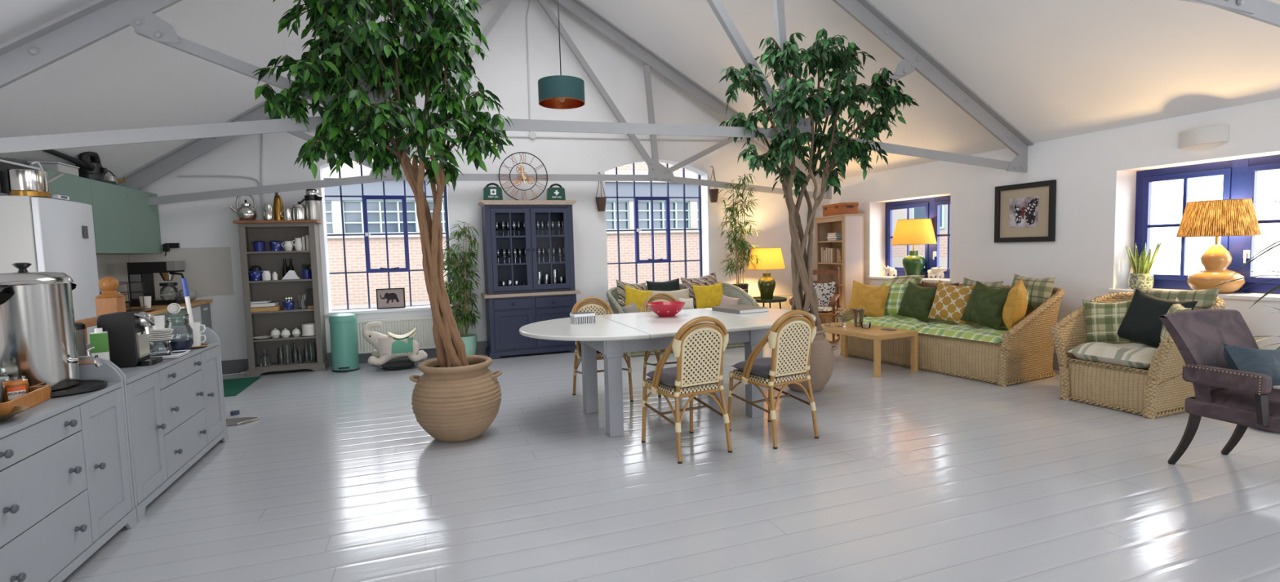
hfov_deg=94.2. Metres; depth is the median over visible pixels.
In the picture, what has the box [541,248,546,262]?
wine glass
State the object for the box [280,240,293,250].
jug
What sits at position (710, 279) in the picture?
cushion
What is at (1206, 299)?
cushion
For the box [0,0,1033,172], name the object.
roof truss
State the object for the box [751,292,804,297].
grille
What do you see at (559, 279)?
glass vessel
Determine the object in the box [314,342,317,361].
glass bottle
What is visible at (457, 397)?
ficus tree
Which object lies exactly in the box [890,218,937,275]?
table lamp
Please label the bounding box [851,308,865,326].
glass vase
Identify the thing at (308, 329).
canister
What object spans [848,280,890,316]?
cushion
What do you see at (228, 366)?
baseboard
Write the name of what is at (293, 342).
glass bottle
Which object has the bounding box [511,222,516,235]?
wine glass
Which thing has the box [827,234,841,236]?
book
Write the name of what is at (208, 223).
wall
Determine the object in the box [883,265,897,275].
figure
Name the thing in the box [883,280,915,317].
cushion
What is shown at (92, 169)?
vacuum cleaner
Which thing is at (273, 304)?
document tray
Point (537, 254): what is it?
wine glass
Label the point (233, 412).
castor
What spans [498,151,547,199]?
clock
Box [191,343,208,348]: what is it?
dish
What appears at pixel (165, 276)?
basket
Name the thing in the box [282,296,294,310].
spoon bowl
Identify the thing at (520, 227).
wine glass
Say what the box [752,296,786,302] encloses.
tray
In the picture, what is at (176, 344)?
storage jar
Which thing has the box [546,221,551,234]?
wine glass
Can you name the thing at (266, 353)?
glass bottle
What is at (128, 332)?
coffee machine
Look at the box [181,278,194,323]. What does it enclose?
dish brush
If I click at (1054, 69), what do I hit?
ceiling
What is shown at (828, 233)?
book
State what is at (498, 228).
wine glass
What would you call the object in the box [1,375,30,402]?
jar
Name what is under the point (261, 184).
conduit
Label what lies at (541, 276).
glass vessel
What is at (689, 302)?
cushion
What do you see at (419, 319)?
grille
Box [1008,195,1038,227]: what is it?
print
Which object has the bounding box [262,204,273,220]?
cocktail shaker
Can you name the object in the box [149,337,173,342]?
saucer
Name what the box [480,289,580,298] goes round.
countertop
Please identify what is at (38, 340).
urn
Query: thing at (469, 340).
bamboo plant
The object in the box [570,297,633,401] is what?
bistro chair
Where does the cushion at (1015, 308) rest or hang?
on the wicker sofa at (1023, 353)
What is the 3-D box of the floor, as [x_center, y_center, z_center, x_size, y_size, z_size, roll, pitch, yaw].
[0.774,1.307,2.509,10.200,0.200,13.650,-3,4,-19]
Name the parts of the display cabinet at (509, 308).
glass door, drawer, door, cornice, glass door, drawer, door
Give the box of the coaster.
[880,328,896,330]
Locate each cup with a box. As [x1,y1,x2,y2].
[152,315,164,329]
[167,302,185,313]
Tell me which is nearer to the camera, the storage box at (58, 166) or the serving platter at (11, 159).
the serving platter at (11, 159)
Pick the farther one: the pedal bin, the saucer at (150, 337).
the pedal bin
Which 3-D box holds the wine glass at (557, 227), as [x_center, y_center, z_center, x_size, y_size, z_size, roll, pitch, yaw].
[-1.120,-0.864,8.236,0.072,0.204,0.071,-3,4,-19]
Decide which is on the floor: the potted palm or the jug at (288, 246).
the potted palm
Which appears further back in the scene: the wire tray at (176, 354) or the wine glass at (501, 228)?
the wine glass at (501, 228)
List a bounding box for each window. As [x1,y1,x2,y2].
[324,164,453,315]
[606,163,702,299]
[866,195,951,283]
[1107,154,1279,302]
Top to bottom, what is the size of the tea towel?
0.287 m
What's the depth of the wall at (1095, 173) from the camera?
6.14 m
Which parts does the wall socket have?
plate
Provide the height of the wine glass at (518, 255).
0.204 m
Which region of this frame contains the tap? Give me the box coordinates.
[71,346,102,367]
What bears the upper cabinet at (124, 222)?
attached to the wall
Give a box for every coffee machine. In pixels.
[96,311,163,368]
[126,260,185,306]
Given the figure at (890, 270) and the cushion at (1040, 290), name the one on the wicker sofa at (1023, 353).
the cushion at (1040, 290)
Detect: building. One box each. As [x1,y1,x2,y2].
[323,158,699,310]
[892,204,947,268]
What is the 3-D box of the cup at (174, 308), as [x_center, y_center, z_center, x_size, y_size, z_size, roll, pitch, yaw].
[-3.117,0.113,3.998,0.094,0.070,0.084,-5,5,-40]
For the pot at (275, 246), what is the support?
on the bookshelf at (257, 323)
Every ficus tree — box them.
[252,0,514,442]
[719,27,919,392]
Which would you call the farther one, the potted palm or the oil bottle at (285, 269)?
the oil bottle at (285, 269)
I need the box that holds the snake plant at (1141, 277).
[1125,242,1160,288]
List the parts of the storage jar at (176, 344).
lid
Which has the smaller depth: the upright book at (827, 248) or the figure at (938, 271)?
the figure at (938, 271)
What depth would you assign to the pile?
7.27 m
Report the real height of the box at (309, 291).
0.240 m
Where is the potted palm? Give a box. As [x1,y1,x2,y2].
[1200,200,1279,349]
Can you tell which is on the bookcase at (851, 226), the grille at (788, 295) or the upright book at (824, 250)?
the upright book at (824, 250)
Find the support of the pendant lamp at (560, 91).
hanging from the ceiling at (125, 79)
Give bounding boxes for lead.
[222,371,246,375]
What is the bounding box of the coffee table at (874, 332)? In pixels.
[821,321,918,377]
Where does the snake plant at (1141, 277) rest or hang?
on the window at (1240, 175)
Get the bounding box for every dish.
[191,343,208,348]
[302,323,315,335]
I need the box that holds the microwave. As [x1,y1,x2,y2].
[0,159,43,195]
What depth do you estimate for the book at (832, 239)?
9.14 m
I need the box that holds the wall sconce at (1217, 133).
[1177,124,1229,147]
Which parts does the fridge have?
door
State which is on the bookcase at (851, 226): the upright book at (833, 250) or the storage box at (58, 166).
the upright book at (833, 250)
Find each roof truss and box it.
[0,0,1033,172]
[116,0,831,205]
[1181,0,1279,26]
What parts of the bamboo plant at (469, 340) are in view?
pot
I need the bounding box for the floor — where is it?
[62,332,1279,581]
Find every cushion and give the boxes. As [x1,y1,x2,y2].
[616,280,645,306]
[621,302,639,313]
[625,284,651,312]
[644,366,676,386]
[645,278,679,291]
[648,288,688,301]
[679,297,693,309]
[680,271,716,306]
[692,282,723,308]
[719,294,739,306]
[731,357,771,377]
[808,306,836,312]
[813,280,835,307]
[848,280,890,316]
[882,275,925,286]
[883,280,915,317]
[897,280,937,322]
[921,280,959,287]
[927,280,975,324]
[960,280,1010,330]
[963,277,1003,288]
[1000,288,1028,327]
[1002,279,1027,329]
[1011,273,1056,309]
[1082,298,1142,343]
[1116,288,1197,347]
[1133,286,1220,310]
[1160,297,1191,341]
[1222,342,1279,386]
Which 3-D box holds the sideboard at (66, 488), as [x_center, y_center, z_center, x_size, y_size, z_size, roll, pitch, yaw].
[-2.671,0.850,2.375,0.509,0.915,1.540,-3,4,-19]
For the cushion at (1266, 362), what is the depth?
3.31 m
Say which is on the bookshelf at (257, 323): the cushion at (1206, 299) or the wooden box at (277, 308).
the wooden box at (277, 308)
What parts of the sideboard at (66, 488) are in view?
knob, knob, knob, drawer, drawer, drawer, knob, knob, knob, knob, door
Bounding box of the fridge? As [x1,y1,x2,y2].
[0,195,99,343]
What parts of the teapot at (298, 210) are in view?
lid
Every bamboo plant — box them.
[442,221,481,355]
[716,173,764,293]
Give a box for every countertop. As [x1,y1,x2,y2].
[125,299,213,315]
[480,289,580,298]
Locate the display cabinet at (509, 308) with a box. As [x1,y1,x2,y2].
[477,200,580,359]
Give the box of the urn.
[0,262,102,390]
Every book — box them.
[302,236,306,250]
[305,235,309,250]
[711,304,768,314]
[822,247,827,262]
[824,249,826,262]
[826,232,841,235]
[826,235,841,239]
[826,238,841,240]
[826,248,828,262]
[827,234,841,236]
[829,249,831,262]
[831,248,836,262]
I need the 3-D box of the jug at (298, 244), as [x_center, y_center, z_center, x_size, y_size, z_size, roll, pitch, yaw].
[-4.199,-0.574,7.318,0.110,0.155,0.104,0,4,22]
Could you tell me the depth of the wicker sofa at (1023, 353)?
6.01 m
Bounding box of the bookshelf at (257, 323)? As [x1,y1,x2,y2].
[233,219,328,377]
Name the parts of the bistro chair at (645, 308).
leg, panel frame, leg, frame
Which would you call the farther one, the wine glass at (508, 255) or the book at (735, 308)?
the wine glass at (508, 255)
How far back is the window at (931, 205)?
8.30 m
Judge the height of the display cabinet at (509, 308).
2.090 m
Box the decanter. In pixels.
[835,306,845,327]
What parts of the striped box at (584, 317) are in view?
lid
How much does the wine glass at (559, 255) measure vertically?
0.204 m
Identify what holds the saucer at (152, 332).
on the saucer at (149, 334)
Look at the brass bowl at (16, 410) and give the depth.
2.43 m
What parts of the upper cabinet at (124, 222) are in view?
door, door, door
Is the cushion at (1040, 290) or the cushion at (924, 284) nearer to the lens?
the cushion at (1040, 290)
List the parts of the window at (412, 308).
sill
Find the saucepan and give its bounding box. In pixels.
[6,168,63,192]
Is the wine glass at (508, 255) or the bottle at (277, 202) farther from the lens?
the wine glass at (508, 255)
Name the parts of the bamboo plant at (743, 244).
pot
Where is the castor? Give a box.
[230,409,239,415]
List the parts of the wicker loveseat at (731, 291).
panel, trim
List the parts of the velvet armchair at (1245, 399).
leg, backrest, arm, seat rail, leg, seat, arm post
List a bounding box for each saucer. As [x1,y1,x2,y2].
[148,331,172,336]
[148,333,174,337]
[148,336,173,339]
[149,328,173,332]
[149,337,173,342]
[150,330,173,333]
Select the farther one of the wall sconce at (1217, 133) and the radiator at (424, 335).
the radiator at (424, 335)
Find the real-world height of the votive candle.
0.057 m
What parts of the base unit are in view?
door, door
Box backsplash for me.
[96,247,234,300]
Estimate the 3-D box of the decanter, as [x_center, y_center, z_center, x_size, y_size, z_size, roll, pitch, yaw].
[2.330,0.301,6.921,0.090,0.223,0.090,-3,4,-19]
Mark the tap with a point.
(88, 359)
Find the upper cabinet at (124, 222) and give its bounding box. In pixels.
[42,168,161,253]
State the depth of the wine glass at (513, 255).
8.08 m
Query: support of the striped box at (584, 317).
on the dining table at (612, 335)
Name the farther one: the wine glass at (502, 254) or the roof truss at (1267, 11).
the wine glass at (502, 254)
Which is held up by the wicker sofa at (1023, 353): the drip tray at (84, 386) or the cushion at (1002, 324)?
the cushion at (1002, 324)
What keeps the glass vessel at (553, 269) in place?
in the display cabinet at (509, 308)
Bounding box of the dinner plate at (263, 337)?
[253,335,271,339]
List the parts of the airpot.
pump spout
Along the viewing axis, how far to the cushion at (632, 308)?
7.96 m
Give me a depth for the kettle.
7.05 m
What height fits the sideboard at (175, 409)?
0.915 m
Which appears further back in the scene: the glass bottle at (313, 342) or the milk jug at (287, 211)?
the glass bottle at (313, 342)
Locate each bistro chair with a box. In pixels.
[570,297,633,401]
[640,293,682,396]
[641,315,732,463]
[727,310,818,448]
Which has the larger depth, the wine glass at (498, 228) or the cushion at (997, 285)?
the wine glass at (498, 228)
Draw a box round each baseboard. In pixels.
[221,341,487,374]
[1053,352,1279,389]
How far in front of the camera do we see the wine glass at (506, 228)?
8.09 m
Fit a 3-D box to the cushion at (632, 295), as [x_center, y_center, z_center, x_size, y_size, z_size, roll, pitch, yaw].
[-0.025,0.145,8.209,0.500,0.480,0.214,-3,4,-25]
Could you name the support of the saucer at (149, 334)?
on the saucer at (167, 335)
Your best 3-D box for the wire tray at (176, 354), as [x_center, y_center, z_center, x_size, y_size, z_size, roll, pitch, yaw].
[-3.095,0.417,3.878,0.218,0.020,0.228,-3,4,-19]
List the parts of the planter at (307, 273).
pot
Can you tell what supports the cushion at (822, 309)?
on the rocking chair at (833, 300)
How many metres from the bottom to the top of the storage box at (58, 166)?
0.088 m
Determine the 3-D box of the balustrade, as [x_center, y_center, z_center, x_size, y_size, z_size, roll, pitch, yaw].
[-3.353,0.642,2.824,0.170,1.303,3.685,-3,4,-19]
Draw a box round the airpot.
[298,189,322,220]
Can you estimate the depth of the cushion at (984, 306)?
6.16 m
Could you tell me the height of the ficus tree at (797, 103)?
3.382 m
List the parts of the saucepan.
handle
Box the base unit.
[149,302,212,329]
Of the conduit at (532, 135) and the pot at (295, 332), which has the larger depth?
the conduit at (532, 135)
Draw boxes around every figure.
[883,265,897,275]
[927,265,948,278]
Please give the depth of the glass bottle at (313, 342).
7.43 m
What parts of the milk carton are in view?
green panel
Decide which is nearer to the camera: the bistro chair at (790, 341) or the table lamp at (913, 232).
the bistro chair at (790, 341)
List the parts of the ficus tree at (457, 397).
pot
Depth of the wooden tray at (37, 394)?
2.60 m
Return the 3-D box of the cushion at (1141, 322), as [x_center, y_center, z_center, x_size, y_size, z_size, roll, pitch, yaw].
[4.220,0.235,4.889,0.216,0.480,0.518,-3,4,-15]
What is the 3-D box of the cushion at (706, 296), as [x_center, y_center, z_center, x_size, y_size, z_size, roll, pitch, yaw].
[1.008,0.079,8.611,0.481,0.397,0.216,-3,4,-24]
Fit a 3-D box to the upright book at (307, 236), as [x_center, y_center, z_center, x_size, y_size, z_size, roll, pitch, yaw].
[-4.109,-0.595,7.368,0.025,0.185,0.120,-3,4,-19]
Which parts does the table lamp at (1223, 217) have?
stem, lamp shade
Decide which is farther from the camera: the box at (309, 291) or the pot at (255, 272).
the box at (309, 291)
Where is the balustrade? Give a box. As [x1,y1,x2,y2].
[75,276,125,344]
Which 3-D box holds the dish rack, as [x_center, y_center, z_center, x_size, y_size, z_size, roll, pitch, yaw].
[-5.031,0.068,5.655,0.288,0.274,0.808,-3,4,-19]
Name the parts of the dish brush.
handle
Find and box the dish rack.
[119,281,146,311]
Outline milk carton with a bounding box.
[88,328,110,360]
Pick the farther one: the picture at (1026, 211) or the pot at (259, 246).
the pot at (259, 246)
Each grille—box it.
[356,315,432,323]
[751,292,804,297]
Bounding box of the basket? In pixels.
[159,272,175,280]
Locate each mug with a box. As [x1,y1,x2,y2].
[186,322,205,333]
[186,333,206,346]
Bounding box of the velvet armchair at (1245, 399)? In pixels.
[1158,309,1279,464]
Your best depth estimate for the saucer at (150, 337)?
3.81 m
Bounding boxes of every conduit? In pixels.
[177,129,315,218]
[448,0,752,141]
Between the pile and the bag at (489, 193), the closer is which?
the pile
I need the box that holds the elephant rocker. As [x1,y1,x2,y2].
[362,321,427,370]
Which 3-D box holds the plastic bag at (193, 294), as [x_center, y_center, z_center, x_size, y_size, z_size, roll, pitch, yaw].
[-5.272,0.042,6.927,0.190,0.160,0.240,-5,5,-40]
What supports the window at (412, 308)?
in the wall at (208, 223)
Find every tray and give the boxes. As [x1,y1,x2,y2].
[0,385,51,415]
[50,380,107,398]
[125,307,157,311]
[150,350,190,359]
[226,417,259,426]
[250,301,279,307]
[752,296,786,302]
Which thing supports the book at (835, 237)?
on the book at (832, 239)
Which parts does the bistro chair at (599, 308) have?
leg, panel frame, cane panel, frame, seat rail, leg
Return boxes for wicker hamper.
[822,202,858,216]
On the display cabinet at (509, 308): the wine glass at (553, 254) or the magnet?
the wine glass at (553, 254)
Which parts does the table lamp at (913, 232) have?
lamp shade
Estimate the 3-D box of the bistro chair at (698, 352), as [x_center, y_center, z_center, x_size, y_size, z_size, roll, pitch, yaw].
[0.315,0.628,4.155,0.480,0.950,0.551,-4,5,-27]
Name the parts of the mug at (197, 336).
handle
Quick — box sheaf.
[250,300,271,303]
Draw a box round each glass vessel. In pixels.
[537,271,542,284]
[543,274,549,284]
[551,269,557,284]
[558,276,564,283]
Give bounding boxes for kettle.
[229,195,257,220]
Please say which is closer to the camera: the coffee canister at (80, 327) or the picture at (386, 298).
the coffee canister at (80, 327)
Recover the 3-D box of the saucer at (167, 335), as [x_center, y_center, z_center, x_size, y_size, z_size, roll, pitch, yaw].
[-3.097,0.289,3.848,0.136,0.024,0.135,0,4,22]
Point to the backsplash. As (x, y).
(208, 271)
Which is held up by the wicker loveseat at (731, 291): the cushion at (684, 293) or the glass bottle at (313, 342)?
the cushion at (684, 293)
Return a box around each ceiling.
[0,0,451,178]
[579,0,1279,178]
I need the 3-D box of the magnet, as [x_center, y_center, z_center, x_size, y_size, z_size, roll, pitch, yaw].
[-4.451,-0.472,4.776,0.004,0.100,0.070,-3,4,-19]
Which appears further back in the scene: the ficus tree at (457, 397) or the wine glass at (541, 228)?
the wine glass at (541, 228)
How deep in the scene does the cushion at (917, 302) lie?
6.97 m
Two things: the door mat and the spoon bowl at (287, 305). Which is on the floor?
the door mat
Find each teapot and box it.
[103,170,125,184]
[292,201,306,220]
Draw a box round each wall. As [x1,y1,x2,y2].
[128,0,819,360]
[819,97,1279,387]
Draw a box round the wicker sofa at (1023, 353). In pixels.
[836,281,1064,386]
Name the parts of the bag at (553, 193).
handle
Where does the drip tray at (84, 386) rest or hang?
on the sideboard at (66, 488)
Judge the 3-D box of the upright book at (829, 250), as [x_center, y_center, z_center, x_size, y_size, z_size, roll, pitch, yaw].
[3.061,-0.552,9.334,0.170,0.206,0.031,-2,4,-9]
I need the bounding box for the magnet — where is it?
[82,226,88,238]
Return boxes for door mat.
[222,376,261,396]
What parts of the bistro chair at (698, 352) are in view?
leg, leg, seat, seat rail, leg, frame, panel frame, cane panel, leg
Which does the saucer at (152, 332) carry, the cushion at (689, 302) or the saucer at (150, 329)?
the saucer at (150, 329)
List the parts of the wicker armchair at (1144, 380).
post, trim, panel, post, trim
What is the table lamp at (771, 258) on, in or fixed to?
on the tray table at (775, 299)
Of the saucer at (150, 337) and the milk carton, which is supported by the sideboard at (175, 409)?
the milk carton
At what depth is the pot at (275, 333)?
7.27 m
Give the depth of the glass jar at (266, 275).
7.17 m
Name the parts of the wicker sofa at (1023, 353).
post, trim, panel, post, trim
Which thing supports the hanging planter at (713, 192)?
hanging from the wall at (208, 223)
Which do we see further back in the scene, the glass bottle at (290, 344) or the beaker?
the glass bottle at (290, 344)
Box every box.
[27,161,79,176]
[250,305,282,311]
[306,288,313,308]
[569,311,595,324]
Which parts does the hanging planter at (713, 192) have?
pot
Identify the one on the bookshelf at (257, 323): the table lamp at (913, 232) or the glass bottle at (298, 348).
the glass bottle at (298, 348)
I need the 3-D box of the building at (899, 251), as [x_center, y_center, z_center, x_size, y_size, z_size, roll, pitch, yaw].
[7.403,-0.655,20.037,0.460,7.900,10.200,-3,4,-19]
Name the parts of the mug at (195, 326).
handle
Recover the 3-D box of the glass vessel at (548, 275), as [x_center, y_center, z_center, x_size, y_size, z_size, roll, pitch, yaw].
[-1.296,-0.131,8.249,0.090,0.198,0.090,-3,4,-19]
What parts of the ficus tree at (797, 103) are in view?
pot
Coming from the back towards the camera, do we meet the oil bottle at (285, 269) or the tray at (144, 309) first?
the oil bottle at (285, 269)
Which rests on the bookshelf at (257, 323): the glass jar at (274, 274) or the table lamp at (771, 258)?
the glass jar at (274, 274)
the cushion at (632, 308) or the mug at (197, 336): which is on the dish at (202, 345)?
the mug at (197, 336)
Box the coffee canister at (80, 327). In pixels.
[75,322,87,356]
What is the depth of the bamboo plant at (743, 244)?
8.94 m
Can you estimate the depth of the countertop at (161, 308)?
6.38 m
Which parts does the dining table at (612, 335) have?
leg, leg, leg, leg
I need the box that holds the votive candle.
[860,322,871,328]
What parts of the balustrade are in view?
handrail, newel post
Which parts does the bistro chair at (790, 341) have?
leg, seat, seat rail, leg, leg, frame, panel frame, cane panel, leg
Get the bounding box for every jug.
[149,339,173,356]
[280,208,293,220]
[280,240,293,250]
[291,237,302,250]
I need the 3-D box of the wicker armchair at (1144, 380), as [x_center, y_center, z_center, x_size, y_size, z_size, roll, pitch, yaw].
[4.195,0.497,5.002,0.948,0.910,0.934,-3,4,-22]
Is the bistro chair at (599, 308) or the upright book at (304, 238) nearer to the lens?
the bistro chair at (599, 308)
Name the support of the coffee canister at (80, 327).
on the sideboard at (175, 409)
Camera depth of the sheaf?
7.17 m
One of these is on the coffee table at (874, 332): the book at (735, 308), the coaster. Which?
the coaster
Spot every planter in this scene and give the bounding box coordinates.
[301,263,311,279]
[595,172,606,211]
[708,165,719,202]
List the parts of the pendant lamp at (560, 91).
cord, lamp shade, bulb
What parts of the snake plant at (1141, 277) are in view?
pot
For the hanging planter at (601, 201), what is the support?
hanging from the wall at (208, 223)
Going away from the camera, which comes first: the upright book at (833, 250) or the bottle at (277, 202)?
the bottle at (277, 202)
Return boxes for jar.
[0,368,10,403]
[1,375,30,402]
[163,313,193,353]
[262,271,271,280]
[271,271,277,279]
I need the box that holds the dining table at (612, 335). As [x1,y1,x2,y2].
[519,307,816,437]
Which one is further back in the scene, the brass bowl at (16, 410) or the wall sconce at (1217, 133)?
the wall sconce at (1217, 133)
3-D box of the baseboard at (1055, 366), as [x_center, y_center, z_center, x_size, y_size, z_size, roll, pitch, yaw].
[5.280,0.889,4.089,0.020,0.170,13.050,-3,4,-19]
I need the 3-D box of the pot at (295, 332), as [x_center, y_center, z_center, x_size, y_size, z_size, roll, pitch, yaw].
[-4.263,0.509,7.380,0.101,0.109,0.100,-3,4,-19]
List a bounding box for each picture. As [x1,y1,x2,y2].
[376,287,405,309]
[994,179,1056,242]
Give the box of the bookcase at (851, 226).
[814,213,864,335]
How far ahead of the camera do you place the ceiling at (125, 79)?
5.04 m
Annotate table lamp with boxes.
[747,247,785,299]
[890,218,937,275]
[1175,198,1262,293]
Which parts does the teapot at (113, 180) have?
spout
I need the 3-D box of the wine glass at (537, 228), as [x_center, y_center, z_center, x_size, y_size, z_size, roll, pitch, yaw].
[-1.395,-0.850,8.139,0.072,0.204,0.071,-3,4,-19]
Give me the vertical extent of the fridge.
1.870 m
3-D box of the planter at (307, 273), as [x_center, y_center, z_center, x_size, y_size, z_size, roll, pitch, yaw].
[-4.130,-0.249,7.371,0.110,0.195,0.109,-3,4,-19]
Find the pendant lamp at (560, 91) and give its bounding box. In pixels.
[537,0,585,109]
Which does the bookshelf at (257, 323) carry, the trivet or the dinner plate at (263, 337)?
the dinner plate at (263, 337)
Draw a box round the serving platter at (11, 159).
[0,156,25,162]
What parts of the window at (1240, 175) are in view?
sash, sill, handle, sash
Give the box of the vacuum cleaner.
[41,149,107,182]
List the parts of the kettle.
spout, lid, handle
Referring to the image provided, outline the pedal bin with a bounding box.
[328,312,359,372]
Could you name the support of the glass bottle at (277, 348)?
on the bookshelf at (257, 323)
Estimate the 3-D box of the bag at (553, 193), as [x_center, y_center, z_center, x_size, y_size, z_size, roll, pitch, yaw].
[-1.160,-1.358,8.195,0.249,0.238,0.114,-3,4,-19]
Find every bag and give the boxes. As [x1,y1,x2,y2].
[177,287,196,301]
[483,182,502,199]
[546,183,565,199]
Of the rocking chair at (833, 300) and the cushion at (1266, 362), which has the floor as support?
the rocking chair at (833, 300)
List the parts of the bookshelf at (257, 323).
shelf, shelf, shelf, shelf, shelf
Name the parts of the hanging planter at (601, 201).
pot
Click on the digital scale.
(53, 196)
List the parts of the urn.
handle, lid knob, lid, handle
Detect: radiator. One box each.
[356,315,435,354]
[751,292,804,310]
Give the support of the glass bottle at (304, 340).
on the bookshelf at (257, 323)
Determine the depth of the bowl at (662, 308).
5.36 m
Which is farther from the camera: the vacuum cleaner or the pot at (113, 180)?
the pot at (113, 180)
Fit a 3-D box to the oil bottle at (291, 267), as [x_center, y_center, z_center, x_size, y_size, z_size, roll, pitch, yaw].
[-4.335,-0.275,7.392,0.060,0.256,0.059,-3,4,-19]
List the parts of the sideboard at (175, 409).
door, knob, knob, knob, knob, drawer, drawer, drawer, knob, knob, knob, knob, door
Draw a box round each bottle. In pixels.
[259,349,271,366]
[273,192,284,220]
[277,347,284,364]
[282,258,288,276]
[282,344,292,364]
[288,258,293,271]
[292,342,298,363]
[297,347,302,363]
[303,340,310,362]
[307,342,314,362]
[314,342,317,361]
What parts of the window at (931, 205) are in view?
sash, sill, sash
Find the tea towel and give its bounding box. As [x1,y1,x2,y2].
[191,305,201,324]
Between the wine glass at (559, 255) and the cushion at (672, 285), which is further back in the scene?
the cushion at (672, 285)
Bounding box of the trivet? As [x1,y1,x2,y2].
[8,191,51,198]
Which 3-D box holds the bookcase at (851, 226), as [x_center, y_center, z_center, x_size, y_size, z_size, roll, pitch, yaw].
[3.100,-0.254,9.309,0.325,1.835,0.990,-2,4,-9]
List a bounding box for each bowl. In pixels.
[0,406,27,422]
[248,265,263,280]
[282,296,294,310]
[647,301,685,316]
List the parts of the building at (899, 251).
pane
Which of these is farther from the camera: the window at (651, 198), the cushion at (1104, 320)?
the window at (651, 198)
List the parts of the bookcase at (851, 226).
shelf, shelf, panel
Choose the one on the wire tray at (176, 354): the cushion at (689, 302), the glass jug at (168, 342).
the glass jug at (168, 342)
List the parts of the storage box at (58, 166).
lid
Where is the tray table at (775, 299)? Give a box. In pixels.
[752,296,786,308]
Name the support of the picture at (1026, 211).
attached to the wall at (1095, 173)
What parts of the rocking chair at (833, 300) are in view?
arm, seat, post, arm, post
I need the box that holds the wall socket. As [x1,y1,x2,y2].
[162,243,179,256]
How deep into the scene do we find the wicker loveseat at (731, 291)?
8.46 m
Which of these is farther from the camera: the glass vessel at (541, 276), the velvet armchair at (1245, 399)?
the glass vessel at (541, 276)
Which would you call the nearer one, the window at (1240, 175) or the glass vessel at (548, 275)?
the window at (1240, 175)
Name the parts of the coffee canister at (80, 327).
lid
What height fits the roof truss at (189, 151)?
3.228 m
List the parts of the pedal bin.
lid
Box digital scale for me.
[50,194,69,199]
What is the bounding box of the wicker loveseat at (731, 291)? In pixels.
[606,281,759,357]
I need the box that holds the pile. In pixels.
[281,270,300,279]
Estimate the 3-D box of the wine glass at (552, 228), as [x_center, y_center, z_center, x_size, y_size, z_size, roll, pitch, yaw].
[-1.212,-0.865,8.277,0.072,0.204,0.071,-3,4,-19]
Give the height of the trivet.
0.034 m
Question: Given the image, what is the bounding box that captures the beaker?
[138,296,151,308]
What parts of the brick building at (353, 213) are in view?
pane, pane, pane, pane, pane, pane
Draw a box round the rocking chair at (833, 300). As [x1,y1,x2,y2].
[789,266,840,343]
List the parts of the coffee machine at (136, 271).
plate, jug lid, handle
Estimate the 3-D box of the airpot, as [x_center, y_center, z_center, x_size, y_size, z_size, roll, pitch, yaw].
[-4.028,-1.064,7.345,0.269,0.380,0.189,-2,4,-1]
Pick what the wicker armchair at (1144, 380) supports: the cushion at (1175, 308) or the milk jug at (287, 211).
the cushion at (1175, 308)
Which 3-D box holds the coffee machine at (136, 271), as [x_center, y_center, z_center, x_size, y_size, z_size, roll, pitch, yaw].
[-5.282,-0.090,6.565,0.517,0.475,0.260,-3,4,-15]
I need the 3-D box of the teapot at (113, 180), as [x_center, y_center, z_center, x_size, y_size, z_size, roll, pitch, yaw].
[-5.419,-1.160,6.101,0.195,0.156,0.150,-3,4,-19]
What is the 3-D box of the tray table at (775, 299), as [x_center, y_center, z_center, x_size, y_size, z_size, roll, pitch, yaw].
[1.952,0.408,9.142,0.600,0.601,0.600,-3,4,-19]
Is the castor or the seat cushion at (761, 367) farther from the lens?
the castor
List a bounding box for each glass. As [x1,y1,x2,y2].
[297,294,306,309]
[495,222,499,235]
[500,222,505,231]
[501,248,506,263]
[505,222,509,231]
[506,248,511,263]
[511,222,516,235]
[512,248,517,258]
[515,222,521,235]
[517,248,522,262]
[535,221,540,234]
[536,248,541,257]
[539,221,544,235]
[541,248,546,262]
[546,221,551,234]
[550,221,555,231]
[551,248,555,262]
[556,221,561,235]
[557,247,562,260]
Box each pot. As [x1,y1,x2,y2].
[103,175,118,184]
[252,240,265,251]
[269,240,281,251]
[270,328,280,337]
[280,328,290,337]
[292,327,301,337]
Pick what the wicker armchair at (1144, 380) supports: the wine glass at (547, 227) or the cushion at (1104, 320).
the cushion at (1104, 320)
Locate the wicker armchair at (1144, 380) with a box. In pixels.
[1049,292,1226,419]
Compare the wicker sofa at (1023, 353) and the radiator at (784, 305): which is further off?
the radiator at (784, 305)
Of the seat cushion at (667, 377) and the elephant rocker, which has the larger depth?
the elephant rocker
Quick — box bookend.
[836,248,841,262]
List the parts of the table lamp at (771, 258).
lamp shade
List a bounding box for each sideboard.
[0,360,137,581]
[86,325,228,522]
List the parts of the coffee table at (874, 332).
leg, leg, leg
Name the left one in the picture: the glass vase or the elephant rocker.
the elephant rocker
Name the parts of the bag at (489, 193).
handle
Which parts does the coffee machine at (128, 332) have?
panel, spout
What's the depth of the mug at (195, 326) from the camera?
4.23 m

